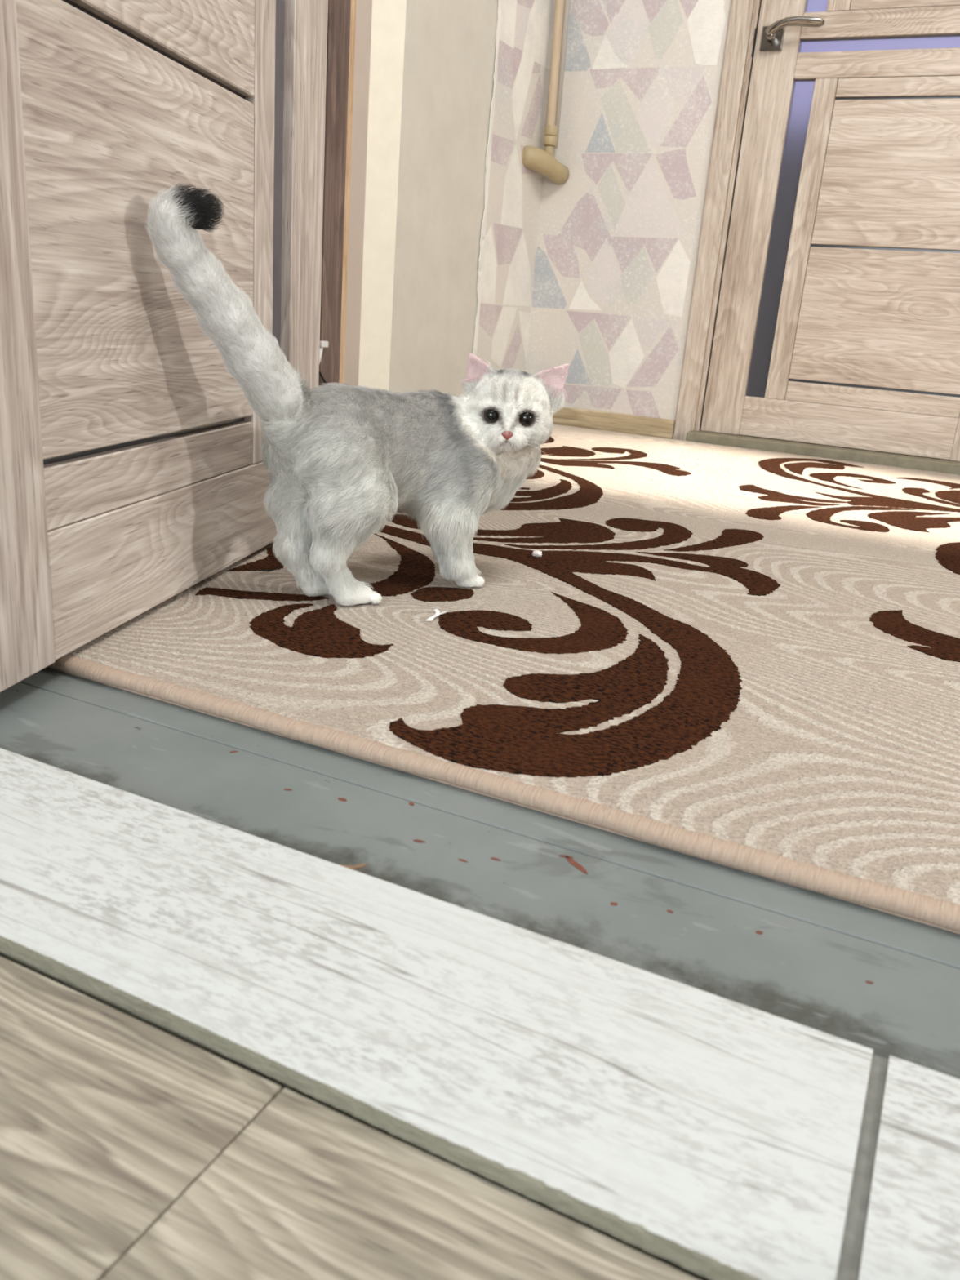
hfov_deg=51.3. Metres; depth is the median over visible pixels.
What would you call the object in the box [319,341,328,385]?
clip
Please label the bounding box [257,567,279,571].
hair curl
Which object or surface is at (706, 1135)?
tile
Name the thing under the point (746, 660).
rug
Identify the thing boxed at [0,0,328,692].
door
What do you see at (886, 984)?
floor
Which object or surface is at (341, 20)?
trim
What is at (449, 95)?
wall
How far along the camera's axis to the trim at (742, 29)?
2.52 m
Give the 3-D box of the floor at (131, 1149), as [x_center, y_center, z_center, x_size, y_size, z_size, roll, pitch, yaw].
[-0.514,0.579,-0.869,3.400,0.063,2.760,13,20,23]
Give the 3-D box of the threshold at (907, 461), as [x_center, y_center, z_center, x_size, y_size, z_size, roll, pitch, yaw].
[0.947,-0.468,2.542,0.828,0.035,0.145,13,20,23]
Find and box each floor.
[0,666,959,1079]
[0,955,700,1279]
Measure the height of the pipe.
1.816 m
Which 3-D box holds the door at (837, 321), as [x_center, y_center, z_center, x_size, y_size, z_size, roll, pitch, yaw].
[0.985,-1.435,2.220,0.722,2.000,0.095,13,20,23]
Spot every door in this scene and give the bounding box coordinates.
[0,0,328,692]
[700,0,959,461]
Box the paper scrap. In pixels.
[426,608,448,621]
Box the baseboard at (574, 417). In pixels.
[552,406,675,439]
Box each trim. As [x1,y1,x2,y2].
[318,0,355,387]
[672,0,761,440]
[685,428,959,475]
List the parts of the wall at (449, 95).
plaster panel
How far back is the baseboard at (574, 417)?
2.77 m
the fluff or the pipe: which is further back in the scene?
the pipe
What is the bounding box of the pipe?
[521,0,570,184]
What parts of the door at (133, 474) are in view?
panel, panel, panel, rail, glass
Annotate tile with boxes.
[0,747,959,1279]
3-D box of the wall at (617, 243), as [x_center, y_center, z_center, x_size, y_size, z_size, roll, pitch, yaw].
[1.690,-1.504,1.922,3.500,2.505,0.101,13,20,23]
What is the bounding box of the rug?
[46,423,959,933]
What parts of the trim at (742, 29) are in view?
strike plate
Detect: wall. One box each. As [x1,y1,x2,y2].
[343,0,555,396]
[525,0,731,437]
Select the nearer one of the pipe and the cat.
the cat
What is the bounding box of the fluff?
[532,550,542,557]
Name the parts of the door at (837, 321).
handle, glass, lever, glass, rail, panel, panel, rail, glass, rail, panel, panel, panel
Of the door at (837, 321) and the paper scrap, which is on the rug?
the paper scrap
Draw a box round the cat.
[143,182,569,605]
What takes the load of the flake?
on the floor at (886, 984)

